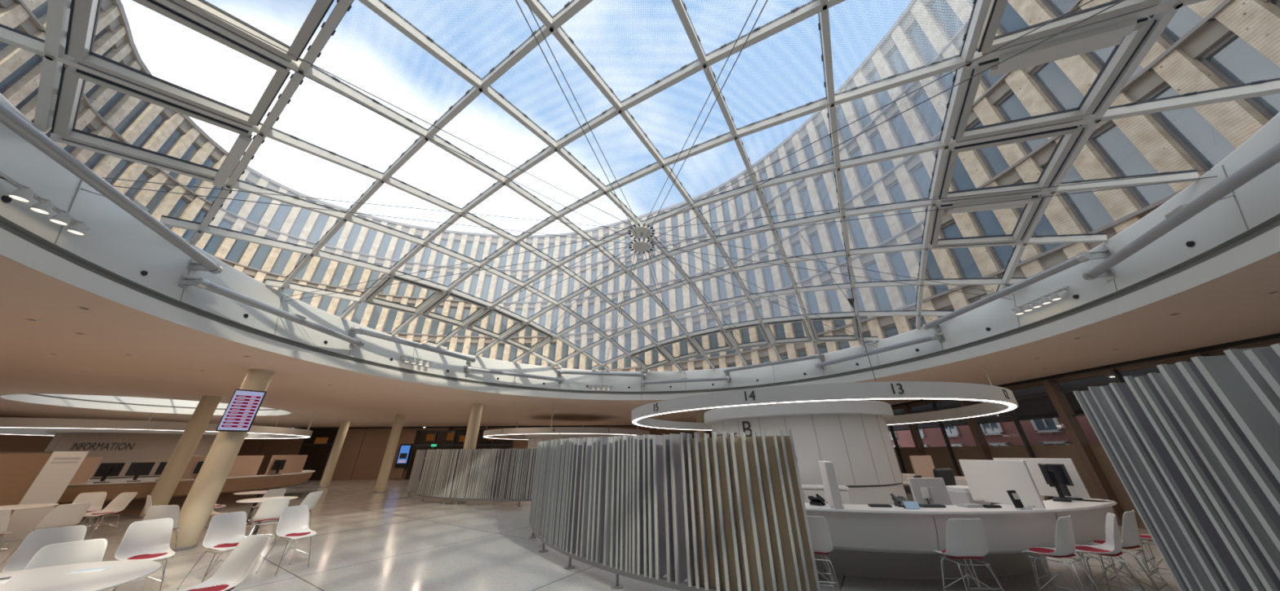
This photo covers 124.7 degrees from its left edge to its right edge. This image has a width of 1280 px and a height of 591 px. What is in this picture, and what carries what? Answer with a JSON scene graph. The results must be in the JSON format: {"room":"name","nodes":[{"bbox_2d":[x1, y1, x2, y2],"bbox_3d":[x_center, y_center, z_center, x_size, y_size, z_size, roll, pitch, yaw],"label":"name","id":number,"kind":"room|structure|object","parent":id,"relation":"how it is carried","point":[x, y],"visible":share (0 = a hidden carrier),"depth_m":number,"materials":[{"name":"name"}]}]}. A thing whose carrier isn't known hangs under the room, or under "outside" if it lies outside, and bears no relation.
{"room":"public hall","nodes":[
{"label":"public hall","id":0,"kind":"room"},
{"bbox_2d":[0,415,55,451],"bbox_3d":[-30.572,3.768,7.733,0.300,3.440,37.000,0,-25,0],"label":"wall","id":1,"kind":"structure","parent":0,"point":[8,442],"depth_m":16.51,"materials":[{"name":"brown wood"}]},
{"bbox_2d":[237,425,711,479],"bbox_3d":[-10.162,11.347,24.333,43.500,3.445,0.370,0,-25,0],"label":"wall","id":2,"kind":"structure","parent":0,"point":[361,457],"depth_m":24.42,"materials":[{"name":"brown wood"}]},
{"bbox_2d":[297,428,338,479],"bbox_3d":[-23.412,11.401,24.127,2.290,3.360,0.115,0,-25,0],"label":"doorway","id":3,"kind":"structure","parent":2,"relation":"in","point":[317,447],"depth_m":24.26,"materials":[{"name":"brown"}]},
{"bbox_2d":[404,429,514,479],"bbox_3d":[-12.861,11.391,24.093,7.190,3.200,0.115,0,-25,0],"label":"window","id":4,"kind":"structure","parent":2,"relation":"in","point":[445,439],"depth_m":24.44,"materials":[{"name":"brown"}]},
{"bbox_2d":[0,479,1179,590],"bbox_3d":[-2.954,5.835,8.323,64.000,0.200,44.000,0,-25,0],"label":"floor","id":5,"kind":"structure","parent":0,"point":[364,540],"depth_m":5.70,"materials":[{"name":"tile"}]},
{"bbox_2d":[0,509,12,550],"bbox_3d":[-10.906,4.018,5.539,0.458,0.853,0.488,17,-30,-33],"label":"shell chair","id":6,"kind":"object","parent":5,"relation":"on","point":[5,514],"visible":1,"depth_m":5.63,"materials":[{"name":"white plastic"}]},
{"bbox_2d":[0,451,53,515],"bbox_3d":[-16.565,4.502,7.561,0.140,1.765,3.420,-13,-28,25],"label":"wall","id":7,"kind":"structure","parent":5,"relation":"on","point":[19,470],"depth_m":8.60,"materials":[{"name":"brown wood"}]},
{"bbox_2d":[0,503,59,550],"bbox_3d":[-12.615,4.558,6.527,1.120,0.735,1.120,0,-25,0],"label":"cafe table","id":8,"kind":"object","parent":5,"relation":"on","point":[17,507],"visible":0.95,"depth_m":6.78,"materials":[{"name":"white"}]},
{"bbox_2d":[0,451,88,542],"bbox_3d":[-13.513,4.505,7.601,0.105,1.750,0.460,-15,-29,28],"label":"info stele","id":9,"kind":"object","parent":5,"relation":"on","point":[55,477],"visible":0.81,"depth_m":7.60,"materials":[{"name":"white paint"}]},
{"bbox_2d":[50,457,80,463],"bbox_3d":[-13.476,3.869,7.870,0.006,0.120,0.340,-15,-29,28],"label":"print","id":10,"kind":"object","parent":9,"relation":"attached to","point":[53,460],"depth_m":7.86,"materials":[{"name":"grey plastic"}]},
{"bbox_2d":[2,524,86,572],"bbox_3d":[-6.975,3.213,3.879,0.488,0.853,0.458,-13,-28,24],"label":"shell chair","id":11,"kind":"object","parent":5,"relation":"on","point":[37,540],"visible":0.41,"depth_m":4.02,"materials":[{"name":"white plastic"}]},
{"bbox_2d":[2,502,91,562],"bbox_3d":[-10.695,4.275,6.094,0.488,0.853,0.458,-6,-26,13],"label":"shell chair","id":12,"kind":"object","parent":5,"relation":"on","point":[70,514],"visible":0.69,"depth_m":6.11,"materials":[{"name":"white plastic"}]},
{"bbox_2d":[23,538,107,569],"bbox_3d":[-5.617,2.873,3.173,0.488,0.853,0.458,-15,-29,28],"label":"shell chair","id":13,"kind":"object","parent":5,"relation":"on","point":[89,550],"visible":0.59,"depth_m":3.41,"materials":[{"name":"white plastic"}]},
{"bbox_2d":[0,560,161,590],"bbox_3d":[-4.900,2.562,2.376,1.580,0.735,1.580,0,-25,0],"label":"cafe table","id":14,"kind":"object","parent":5,"relation":"on","point":[124,571],"visible":1,"depth_m":2.81,"materials":[{"name":"white"}]},
{"bbox_2d":[62,566,114,575],"bbox_3d":[-4.841,2.420,2.950,0.210,0.005,0.150,13,-28,-26],"label":"leaflet","id":15,"kind":"object","parent":14,"relation":"on","point":[100,569],"visible":1,"depth_m":2.93,"materials":[{"name":"paper"}]},
{"bbox_2d":[71,491,106,535],"bbox_3d":[-13.030,5.104,7.831,0.488,0.853,0.458,-14,-28,27],"label":"shell chair","id":16,"kind":"object","parent":5,"relation":"on","point":[96,499],"visible":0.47,"depth_m":8.04,"materials":[{"name":"white plastic"}]},
{"bbox_2d":[80,492,137,539],"bbox_3d":[-12.212,5.017,7.660,0.458,0.853,0.488,1,-25,-3],"label":"shell chair","id":17,"kind":"object","parent":5,"relation":"on","point":[122,500],"visible":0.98,"depth_m":7.83,"materials":[{"name":"white plastic"}]},
{"bbox_2d":[112,518,175,590],"bbox_3d":[-6.455,3.427,4.347,0.488,0.853,0.458,-8,-26,16],"label":"shell chair","id":18,"kind":"object","parent":5,"relation":"on","point":[148,540],"visible":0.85,"depth_m":4.46,"materials":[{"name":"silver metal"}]},
{"bbox_2d":[127,552,167,559],"bbox_3d":[-6.429,3.388,4.356,0.370,0.034,0.370,-8,-26,16],"label":"cushion","id":19,"kind":"object","parent":18,"relation":"on","point":[131,556],"depth_m":4.35,"materials":[{"name":"fabric"}]},
{"bbox_2d":[44,427,248,483],"bbox_3d":[-19.150,6.526,12.916,4.797,2.660,4.797,-4,-25,8],"label":"wall","id":20,"kind":"structure","parent":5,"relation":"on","point":[128,446],"depth_m":11.56,"materials":[{"name":"beige"}]},
{"bbox_2d":[142,505,184,557],"bbox_3d":[-8.459,4.167,5.899,0.458,0.853,0.488,10,-27,-21],"label":"shell chair","id":21,"kind":"object","parent":5,"relation":"on","point":[160,512],"visible":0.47,"depth_m":5.88,"materials":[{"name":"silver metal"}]},
{"bbox_2d":[137,395,222,518],"bbox_3d":[-14.491,4.991,10.635,0.450,3.449,0.450,0,-25,0],"label":"column","id":22,"kind":"structure","parent":5,"relation":"on","point":[166,486],"depth_m":10.54,"materials":[{"name":"beige paint"}]},
{"bbox_2d":[54,470,315,518],"bbox_3d":[-17.055,6.778,11.457,5.387,0.940,10.220,-14,-28,27],"label":"countertop","id":23,"kind":"structure","parent":5,"relation":"on","point":[232,485],"depth_m":10.77,"materials":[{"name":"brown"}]},
{"bbox_2d":[69,457,102,484],"bbox_3d":[-16.191,5.052,9.687,0.500,0.680,0.090,19,-31,-36],"label":"divider","id":24,"kind":"object","parent":23,"relation":"on","point":[89,464],"visible":0.52,"depth_m":9.73,"materials":[{"name":"beige"}]},
{"bbox_2d":[93,462,125,483],"bbox_3d":[-15.697,5.223,9.875,0.440,0.518,0.180,16,-30,-31],"label":"monitor","id":25,"kind":"object","parent":23,"relation":"on","point":[104,470],"visible":1,"depth_m":9.89,"materials":[{"name":"black plastic"}]},
{"bbox_2d":[124,462,155,481],"bbox_3d":[-15.339,5.398,10.256,0.180,0.518,0.440,-15,-29,29],"label":"monitor","id":26,"kind":"object","parent":23,"relation":"on","point":[135,469],"visible":1,"depth_m":10.26,"materials":[{"name":"black plastic"}]},
{"bbox_2d":[181,456,206,479],"bbox_3d":[-14.935,5.744,11.191,0.090,0.680,0.500,-11,-27,22],"label":"divider","id":27,"kind":"object","parent":23,"relation":"on","point":[188,474],"visible":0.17,"depth_m":11.17,"materials":[{"name":"beige wood"}]},
{"bbox_2d":[227,455,264,476],"bbox_3d":[-14.589,6.230,12.239,0.090,0.680,1.200,-4,-25,8],"label":"divider","id":28,"kind":"object","parent":23,"relation":"on","point":[243,465],"visible":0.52,"depth_m":12.37,"materials":[{"name":"beige wood"}]},
{"bbox_2d":[270,459,286,475],"bbox_3d":[-14.276,6.784,13.245,0.180,0.518,0.440,0,-25,0],"label":"monitor","id":29,"kind":"object","parent":23,"relation":"on","point":[278,464],"visible":0.99,"depth_m":13.22,"materials":[{"name":"black plastic"}]},
{"bbox_2d":[264,455,307,475],"bbox_3d":[-14.683,7.041,13.978,0.090,0.680,2.200,6,-26,-14],"label":"divider","id":30,"kind":"object","parent":23,"relation":"on","point":[294,464],"visible":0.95,"depth_m":14.05,"materials":[{"name":"beige wood"}]},
{"bbox_2d":[176,511,246,590],"bbox_3d":[-6.013,3.660,4.854,0.488,0.853,0.458,-7,-26,15],"label":"shell chair","id":31,"kind":"object","parent":5,"relation":"on","point":[225,531],"visible":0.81,"depth_m":4.96,"materials":[{"name":"white plastic"}]},
{"bbox_2d":[207,542,239,549],"bbox_3d":[-5.987,3.622,4.864,0.370,0.034,0.370,-7,-26,15],"label":"cushion","id":32,"kind":"object","parent":31,"relation":"on","point":[211,545],"depth_m":4.80,"materials":[{"name":"fabric"}]},
{"bbox_2d":[169,368,274,551],"bbox_3d":[-8.974,3.363,7.237,0.450,3.449,0.450,0,-25,0],"label":"column","id":33,"kind":"structure","parent":5,"relation":"on","point":[198,505],"depth_m":6.90,"materials":[{"name":"beige paint"}]},
{"bbox_2d":[215,389,266,431],"bbox_3d":[-8.742,2.532,7.365,0.193,0.860,0.480,-21,-32,37],"label":"display screen","id":34,"kind":"object","parent":33,"relation":"attached to","point":[239,415],"visible":1,"depth_m":7.30,"materials":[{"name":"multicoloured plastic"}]},
{"bbox_2d":[180,535,270,590],"bbox_3d":[-4.172,2.900,3.255,0.458,0.853,0.488,-7,-26,13],"label":"shell chair","id":35,"kind":"object","parent":5,"relation":"on","point":[234,569],"visible":1,"depth_m":3.48,"materials":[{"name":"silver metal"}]},
{"bbox_2d":[186,584,235,590],"bbox_3d":[-4.179,2.854,3.247,0.370,0.034,0.370,-7,-26,13],"label":"cushion","id":36,"kind":"object","parent":35,"relation":"on","point":[201,587],"depth_m":3.30,"materials":[{"name":"fabric"}]},
{"bbox_2d":[233,490,267,524],"bbox_3d":[-10.306,5.659,8.929,0.960,0.735,0.960,0,-25,0],"label":"cafe table","id":37,"kind":"object","parent":5,"relation":"on","point":[258,493],"visible":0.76,"depth_m":8.87,"materials":[{"name":"white"}]},
{"bbox_2d":[246,488,286,530],"bbox_3d":[-9.488,5.385,8.493,0.488,0.853,0.458,-10,-27,20],"label":"shell chair","id":38,"kind":"object","parent":5,"relation":"on","point":[273,492],"visible":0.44,"depth_m":8.50,"materials":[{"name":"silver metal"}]},
{"bbox_2d":[235,496,297,537],"bbox_3d":[-8.461,4.969,7.479,1.000,0.735,1.000,0,-25,0],"label":"cafe table","id":39,"kind":"object","parent":5,"relation":"on","point":[255,500],"visible":0.44,"depth_m":7.43,"materials":[{"name":"white"}]},
{"bbox_2d":[247,497,289,544],"bbox_3d":[-7.498,4.551,6.738,0.488,0.853,0.458,-21,-32,37],"label":"shell chair","id":40,"kind":"object","parent":5,"relation":"on","point":[270,509],"visible":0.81,"depth_m":6.70,"materials":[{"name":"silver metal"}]},
{"bbox_2d":[255,505,316,575],"bbox_3d":[-5.651,3.945,5.470,0.488,0.853,0.458,-7,-26,15],"label":"shell chair","id":41,"kind":"object","parent":5,"relation":"on","point":[293,523],"visible":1,"depth_m":5.56,"materials":[{"name":"white plastic"}]},
{"bbox_2d":[280,532,311,537],"bbox_3d":[-5.625,3.906,5.480,0.370,0.034,0.370,-7,-26,15],"label":"cushion","id":42,"kind":"object","parent":41,"relation":"on","point":[285,535],"depth_m":5.44,"materials":[{"name":"fabric"}]},
{"bbox_2d":[271,491,323,537],"bbox_3d":[-7.789,4.994,7.685,0.488,0.853,0.458,0,-25,0],"label":"shell chair","id":43,"kind":"object","parent":5,"relation":"on","point":[312,499],"visible":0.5,"depth_m":7.76,"materials":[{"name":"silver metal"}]},
{"bbox_2d":[318,420,351,487],"bbox_3d":[-17.430,8.999,19.182,0.450,3.449,0.450,0,-25,0],"label":"column","id":44,"kind":"structure","parent":5,"relation":"on","point":[329,470],"depth_m":19.02,"materials":[{"name":"beige paint"}]},
{"bbox_2d":[373,414,405,493],"bbox_3d":[-12.330,7.734,16.553,0.450,3.449,0.450,0,-25,0],"label":"column","id":45,"kind":"structure","parent":5,"relation":"on","point":[384,474],"depth_m":16.38,"materials":[{"name":"beige paint"}]},
{"bbox_2d":[394,444,413,478],"bbox_3d":[-16.908,11.783,23.853,0.850,2.205,0.116,0,-25,0],"label":"kiosk","id":46,"kind":"object","parent":5,"relation":"on","point":[405,450],"visible":1,"depth_m":23.86,"materials":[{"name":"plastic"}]},
{"bbox_2d":[396,445,410,463],"bbox_3d":[-16.912,11.375,23.991,0.660,1.150,0.012,0,-25,0],"label":"screen","id":47,"kind":"object","parent":46,"relation":"attached to","point":[404,453],"depth_m":23.97,"materials":[{"name":"blue plastic"}]},
{"bbox_2d":[406,449,426,498],"bbox_3d":[-9.456,7.548,14.245,0.393,1.793,0.847,18,-31,-35],"label":"slatted screen","id":48,"kind":"object","parent":5,"relation":"on","point":[420,455],"visible":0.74,"depth_m":14.02,"materials":[{"name":"grey"}]},
{"bbox_2d":[452,403,483,504],"bbox_3d":[-6.574,5.977,12.883,0.450,3.449,0.450,0,-25,0],"label":"column","id":49,"kind":"structure","parent":5,"relation":"on","point":[471,437],"depth_m":13.08,"materials":[{"name":"beige paint"}]},
{"bbox_2d":[417,448,537,506],"bbox_3d":[-4.687,6.639,12.377,8.071,1.794,1.532,-4,-25,7],"label":"slatted screen","id":50,"kind":"object","parent":5,"relation":"on","point":[473,475],"visible":0.69,"depth_m":11.97,"materials":[{"name":"grey metal"}]},
{"bbox_2d":[524,433,613,484],"bbox_3d":[-3.930,8.942,18.353,4.800,2.660,4.800,0,-25,0],"label":"drum","id":51,"kind":"object","parent":5,"relation":"on","point":[533,440],"visible":0.23,"depth_m":16.96,"materials":[{"name":"white paint"}]},
{"bbox_2d":[528,429,820,590],"bbox_3d":[-0.849,3.716,6.284,1.418,1.889,7.909,17,-30,-33],"label":"slatted screen","id":52,"kind":"object","parent":5,"relation":"on","point":[600,503],"visible":1,"depth_m":4.32,"materials":[{"name":"grey metal"}]},
{"bbox_2d":[703,400,907,505],"bbox_3d":[4.255,4.508,8.982,4.797,2.660,4.797,-17,-30,32],"label":"drum","id":53,"kind":"object","parent":5,"relation":"on","point":[853,435],"visible":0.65,"depth_m":7.33,"materials":[{"name":"white paint"}]},
{"bbox_2d":[807,515,840,590],"bbox_3d":[2.069,3.147,3.996,0.472,0.943,0.488,-7,-26,13],"label":"stool","id":54,"kind":"object","parent":5,"relation":"on","point":[821,540],"visible":0.45,"depth_m":3.93,"materials":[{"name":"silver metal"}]},
{"bbox_2d":[801,484,851,504],"bbox_3d":[3.178,4.186,6.344,1.540,1.030,0.540,-11,-27,21],"label":"base cabinet","id":55,"kind":"object","parent":5,"relation":"on","point":[808,490],"visible":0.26,"depth_m":6.23,"materials":[{"name":"white paint"}]},
{"bbox_2d":[663,484,1116,579],"bbox_3d":[2.170,4.392,6.662,9.927,0.940,4.218,-23,-33,39],"label":"reception desk","id":56,"kind":"object","parent":5,"relation":"on","point":[895,542],"depth_m":4.39,"materials":[{"name":"white"}]},
{"bbox_2d":[808,493,825,506],"bbox_3d":[2.549,2.942,4.838,0.164,0.151,0.172,18,-31,-34],"label":"desk phone","id":57,"kind":"object","parent":56,"relation":"on","point":[818,500],"visible":0.99,"depth_m":4.78,"materials":[{"name":"black plastic"}]},
{"bbox_2d":[818,460,844,509],"bbox_3d":[2.761,2.726,4.875,0.160,0.560,0.721,-9,-26,18],"label":"divider","id":58,"kind":"object","parent":56,"relation":"on","point":[830,484],"visible":1,"depth_m":4.62,"materials":[{"name":"white plastic"}]},
{"bbox_2d":[683,498,1116,515],"bbox_3d":[2.167,3.984,6.853,9.927,0.040,4.218,-23,-33,39],"label":"countertop","id":59,"kind":"structure","parent":56,"relation":"on","point":[1051,506],"depth_m":4.40,"materials":[{"name":"white"}]},
{"bbox_2d":[909,455,934,477],"bbox_3d":[6.582,4.113,7.713,0.762,0.770,0.090,10,-27,-21],"label":"divider","id":60,"kind":"object","parent":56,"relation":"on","point":[922,465],"visible":0.41,"depth_m":7.74,"materials":[{"name":"beige wood"}]},
{"bbox_2d":[907,477,951,505],"bbox_3d":[4.319,2.985,4.938,0.520,0.518,0.180,0,-25,-1],"label":"monitor","id":61,"kind":"object","parent":56,"relation":"on","point":[925,491],"visible":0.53,"depth_m":4.97,"materials":[{"name":"grey plastic"}]},
{"bbox_2d":[946,485,991,505],"bbox_3d":[5.203,3.248,5.330,0.420,0.365,0.395,6,-26,-13],"label":"printer","id":62,"kind":"object","parent":56,"relation":"on","point":[957,494],"visible":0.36,"depth_m":5.25,"materials":[{"name":"grey plastic"}]},
{"bbox_2d":[958,459,1045,508],"bbox_3d":[5.186,2.699,4.857,0.085,0.560,0.857,4,-25,-10],"label":"divider","id":63,"kind":"object","parent":56,"relation":"on","point":[987,481],"visible":0.99,"depth_m":4.82,"materials":[{"name":"white plastic"}]},
{"bbox_2d":[1006,490,1032,510],"bbox_3d":[4.971,2.671,4.380,0.180,0.210,0.114,3,-25,-7],"label":"card terminal","id":64,"kind":"object","parent":56,"relation":"on","point":[1014,496],"visible":1,"depth_m":4.38,"materials":[{"name":"black plastic"}]},
{"bbox_2d":[992,457,1090,498],"bbox_3d":[6.724,3.063,5.664,0.085,0.560,0.943,14,-29,-29],"label":"divider","id":65,"kind":"object","parent":56,"relation":"on","point":[1078,490],"visible":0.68,"depth_m":5.52,"materials":[{"name":"white plastic"}]},
{"bbox_2d":[1040,463,1071,502],"bbox_3d":[6.305,2.843,5.105,0.340,0.488,0.180,19,-31,-36],"label":"monitor","id":66,"kind":"object","parent":56,"relation":"on","point":[1050,476],"visible":1,"depth_m":5.05,"materials":[{"name":"black plastic"}]},
{"bbox_2d":[1037,463,1082,500],"bbox_3d":[6.602,2.918,5.271,0.180,0.488,0.300,6,-26,-13],"label":"monitor","id":67,"kind":"object","parent":56,"relation":"on","point":[1060,471],"visible":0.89,"depth_m":5.22,"materials":[{"name":"grey plastic"}]},
{"bbox_2d":[933,467,955,485],"bbox_3d":[5.296,3.789,5.905,0.545,1.347,0.626,8,-26,-18],"label":"office chair","id":68,"kind":"object","parent":5,"relation":"on","point":[947,473],"visible":0.16,"depth_m":5.87,"materials":[{"name":"black plastic"}]},
{"bbox_2d":[933,518,1004,590],"bbox_3d":[3.683,3.033,3.778,0.472,0.943,0.488,-2,-25,3],"label":"stool","id":69,"kind":"object","parent":5,"relation":"on","point":[966,538],"visible":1,"depth_m":3.73,"materials":[{"name":"white plastic"}]},
{"bbox_2d":[941,550,983,559],"bbox_3d":[3.684,2.968,3.838,0.370,0.034,0.370,-2,-25,3],"label":"cushion","id":70,"kind":"object","parent":69,"relation":"on","point":[957,556],"depth_m":3.71,"materials":[{"name":"fabric"}]},
{"bbox_2d":[901,473,1044,501],"bbox_3d":[6.606,6.347,10.930,9.123,0.940,3.304,-22,-32,38],"label":"office chairs","id":71,"kind":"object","parent":5,"relation":"on","point":[960,481],"depth_m":9.84,"materials":[{"name":"white"}]},
{"bbox_2d":[901,473,965,479],"bbox_3d":[6.653,5.962,11.169,9.123,0.040,3.157,-22,-32,38],"label":"countertop","id":72,"kind":"structure","parent":71,"relation":"on","point":[903,474],"depth_m":9.71,"materials":[{"name":"white"}]},
{"bbox_2d":[1022,515,1099,590],"bbox_3d":[4.794,3.051,3.834,0.472,0.943,0.488,12,-28,-24],"label":"stool","id":73,"kind":"object","parent":5,"relation":"on","point":[1065,547],"visible":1,"depth_m":3.77,"materials":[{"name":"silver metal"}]},
{"bbox_2d":[1028,547,1075,558],"bbox_3d":[4.781,2.985,3.892,0.370,0.034,0.370,12,-28,-24],"label":"cushion","id":74,"kind":"object","parent":73,"relation":"on","point":[1043,550],"depth_m":3.87,"materials":[{"name":"fabric"}]},
{"bbox_2d":[1075,512,1145,590],"bbox_3d":[5.420,3.077,3.902,0.488,0.943,0.472,-22,-33,39],"label":"stool","id":75,"kind":"object","parent":5,"relation":"on","point":[1112,547],"visible":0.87,"depth_m":3.90,"materials":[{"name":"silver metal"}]},
{"bbox_2d":[1075,546,1122,556],"bbox_3d":[5.400,3.009,3.954,0.370,0.034,0.370,-22,-33,39],"label":"cushion","id":76,"kind":"object","parent":75,"relation":"on","point":[1078,548],"depth_m":3.96,"materials":[{"name":"fabric"}]},
{"bbox_2d":[1087,510,1173,590],"bbox_3d":[5.985,3.185,4.142,0.472,0.943,0.488,12,-28,-24],"label":"stool","id":77,"kind":"object","parent":5,"relation":"on","point":[1131,535],"visible":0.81,"depth_m":4.06,"materials":[{"name":"silver metal"}]},
{"bbox_2d":[1093,540,1140,549],"bbox_3d":[5.972,3.119,4.200,0.370,0.034,0.370,12,-28,-24],"label":"cushion","id":78,"kind":"object","parent":77,"relation":"on","point":[1095,542],"depth_m":4.05,"materials":[{"name":"fabric"}]},
{"bbox_2d":[1139,534,1172,589],"bbox_3d":[6.886,3.296,4.396,0.472,0.943,0.488,12,-28,-24],"label":"stool","id":79,"kind":"object","parent":5,"relation":"on","point":[1145,537],"visible":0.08,"depth_m":4.47,"materials":[{"name":"silver metal"}]},
{"bbox_2d":[1072,342,1279,590],"bbox_3d":[1.930,1.006,0.548,0.425,1.912,1.647,-13,-28,25],"label":"slatted screen","id":80,"kind":"object","parent":5,"relation":"on","point":[1194,446],"visible":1,"depth_m":1.12,"materials":[{"name":"grey metal"}]},
{"bbox_2d":[0,252,1279,427],"bbox_3d":[-10.259,2.025,8.472,43.450,0.035,37.000,0,-25,0],"label":"ceiling","id":81,"kind":"structure","parent":0,"point":[168,356],"depth_m":7.40,"materials":[{"name":"paint"}]},
{"bbox_2d":[0,393,292,415],"bbox_3d":[-19.268,4.134,14.031,7.800,1.060,7.800,0,-25,0],"label":"skylight","id":82,"kind":"object","parent":81,"relation":"attached to","point":[140,404],"visible":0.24,"depth_m":14.67,"materials":[{"name":"white"}]},
{"bbox_2d":[0,412,315,439],"bbox_3d":[-19.161,5.080,13.590,8.980,1.050,8.980,0,-25,0],"label":"lamp","id":83,"kind":"object","parent":81,"relation":"hanging from","point":[16,426],"visible":0.63,"depth_m":10.81,"materials":[{"name":"white paint"}]},
{"bbox_2d":[483,408,649,439],"bbox_3d":[-3.942,7.495,19.023,8.980,1.050,8.990,0,-25,0],"label":"lamp","id":84,"kind":"object","parent":81,"relation":"hanging from","point":[500,433],"visible":0.73,"depth_m":15.28,"materials":[{"name":"white paint"}]},
{"bbox_2d":[0,93,1279,399],"bbox_3d":[0.082,0.276,6.668,15.500,1.554,15.500,0,-25,0],"label":"curb","id":85,"kind":"object","parent":81,"relation":"attached to","point":[121,260],"visible":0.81,"depth_m":5.14,"materials":[{"name":"white"}]},
{"bbox_2d":[0,171,90,235],"bbox_3d":[-6.254,-0.911,3.533,0.223,0.165,1.035,12,-28,-25],"label":"spotlights","id":86,"kind":"object","parent":85,"relation":"attached to","point":[24,193],"visible":1,"depth_m":3.46,"materials":[{"name":"white paint"}]},
{"bbox_2d":[0,101,222,274],"bbox_3d":[-6.325,-1.101,3.995,0.547,0.262,3.467,11,-27,-23],"label":"tube","id":87,"kind":"object","parent":85,"relation":"attached to","point":[10,118],"visible":1,"depth_m":3.67,"materials":[{"name":"grey metal"}]},
{"bbox_2d":[177,273,364,349],"bbox_3d":[-6.986,0.467,6.659,0.558,0.262,3.432,0,-25,0],"label":"tube","id":88,"kind":"object","parent":85,"relation":"attached to","point":[185,280],"visible":1,"depth_m":5.97,"materials":[{"name":"grey metal"}]},
{"bbox_2d":[348,327,475,364],"bbox_3d":[-6.261,1.493,9.559,0.547,0.262,3.467,-12,-27,24],"label":"tube","id":89,"kind":"object","parent":85,"relation":"attached to","point":[353,331],"visible":1,"depth_m":9.06,"materials":[{"name":"grey metal"}]},
{"bbox_2d":[462,365,564,384],"bbox_3d":[-4.271,2.775,11.655,3.432,0.262,0.547,18,-31,-34],"label":"tube","id":90,"kind":"object","parent":85,"relation":"attached to","point":[466,369],"visible":1,"depth_m":11.33,"materials":[{"name":"grey metal"}]},
{"bbox_2d":[557,369,646,379],"bbox_3d":[-1.422,3.059,12.998,3.467,0.262,0.547,5,-26,-11],"label":"tube","id":91,"kind":"object","parent":85,"relation":"attached to","point":[560,372],"visible":1,"depth_m":12.75,"materials":[{"name":"grey metal"}]},
{"bbox_2d":[0,0,1279,372],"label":"roof frame","id":92,"kind":"structure","parent":85,"relation":"on","point":[71,26],"depth_m":4.39,"materials":[{"name":"white paint"}]},
{"bbox_2d":[101,0,1217,373],"bbox_3d":[0.075,-0.609,7.081,14.642,1.784,14.298,0,-25,0],"label":"hub","id":93,"kind":"object","parent":92,"relation":"hanging from","point":[641,232],"visible":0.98,"depth_m":5.13,"materials":[{"name":"white metal"}]},
{"bbox_2d":[797,218,875,380],"bbox_3d":[3.573,0.008,6.026,0.773,3.009,0.211,-15,-29,28],"label":"bracket","id":94,"kind":"object","parent":92,"relation":"hanging from","point":[851,301],"visible":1,"depth_m":5.96,"materials":[{"name":"grey metal"}]},
{"bbox_2d":[641,376,731,386],"bbox_3d":[1.728,3.288,12.856,3.432,0.262,0.547,-6,-26,12],"label":"tube","id":95,"kind":"object","parent":85,"relation":"attached to","point":[728,379],"visible":1,"depth_m":12.61,"materials":[{"name":"grey metal"}]},
{"bbox_2d":[723,353,825,375],"bbox_3d":[4.549,2.417,11.722,3.467,0.262,0.547,-19,-31,35],"label":"tube","id":96,"kind":"object","parent":85,"relation":"attached to","point":[821,357],"visible":1,"depth_m":11.38,"materials":[{"name":"grey metal"}]},
{"bbox_2d":[815,332,946,370],"bbox_3d":[6.489,1.619,9.356,0.547,0.262,3.432,11,-27,-23],"label":"tube","id":97,"kind":"object","parent":85,"relation":"attached to","point":[940,336],"visible":0.98,"depth_m":8.85,"materials":[{"name":"grey metal"}]},
{"bbox_2d":[922,245,1113,332],"bbox_3d":[7.150,0.051,6.692,0.558,0.262,3.467,0,-25,0],"label":"tube","id":98,"kind":"object","parent":85,"relation":"attached to","point":[1104,253],"visible":0.98,"depth_m":6.00,"materials":[{"name":"grey metal"}]},
{"bbox_2d":[1011,285,1070,315],"bbox_3d":[7.235,0.131,6.088,0.223,0.165,1.036,-2,-25,4],"label":"spotlights","id":99,"kind":"object","parent":85,"relation":"attached to","point":[1054,295],"visible":1,"depth_m":6.04,"materials":[{"name":"white paint"}]},
{"bbox_2d":[1081,142,1279,281],"bbox_3d":[6.426,-0.975,3.792,0.547,0.262,3.432,-12,-27,24],"label":"tube","id":100,"kind":"object","parent":85,"relation":"attached to","point":[1271,157],"visible":1,"depth_m":3.75,"materials":[{"name":"grey metal"}]},
{"bbox_2d":[631,364,1018,430],"bbox_3d":[4.244,3.061,9.651,8.980,1.050,8.991,0,-25,0],"label":"lamp","id":101,"kind":"object","parent":81,"relation":"hanging from","point":[997,399],"visible":0.84,"depth_m":5.89,"materials":[{"name":"white metal"}]},
{"bbox_2d":[888,415,1101,447],"bbox_3d":[21.038,4.808,15.336,3.800,7.250,34.600,0,-25,0],"label":"brick house","id":102,"kind":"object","parent":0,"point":[1051,431],"visible":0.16,"depth_m":17.94,"materials":[{"name":"red brick"}]},
{"bbox_2d":[888,333,1279,529],"bbox_3d":[11.247,3.437,7.735,0.360,3.450,37.000,0,-25,0],"label":"wall","id":103,"kind":"structure","parent":0,"point":[1092,464],"depth_m":8.79,"materials":[{"name":"brown wood"}]},
{"label":"outside","id":104,"kind":"structure","parent":0,"visible":0},
{"bbox_2d":[887,366,1160,430],"bbox_3d":[15.021,2.670,9.734,6.400,0.625,34.000,0,-25,0],"label":"canopy","id":105,"kind":"object","parent":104,"point":[1040,406],"depth_m":12.40,"materials":[{"name":"metal"}]},
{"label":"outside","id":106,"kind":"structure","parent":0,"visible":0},
{"bbox_2d":[0,0,1279,371],"bbox_3d":[-6.453,-5.552,14.310,36.754,17.950,45.747,15,-29,-29],"label":"office building","id":107,"kind":"structure","parent":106,"point":[1208,44],"depth_m":18.11,"materials":[{"name":"grey"}]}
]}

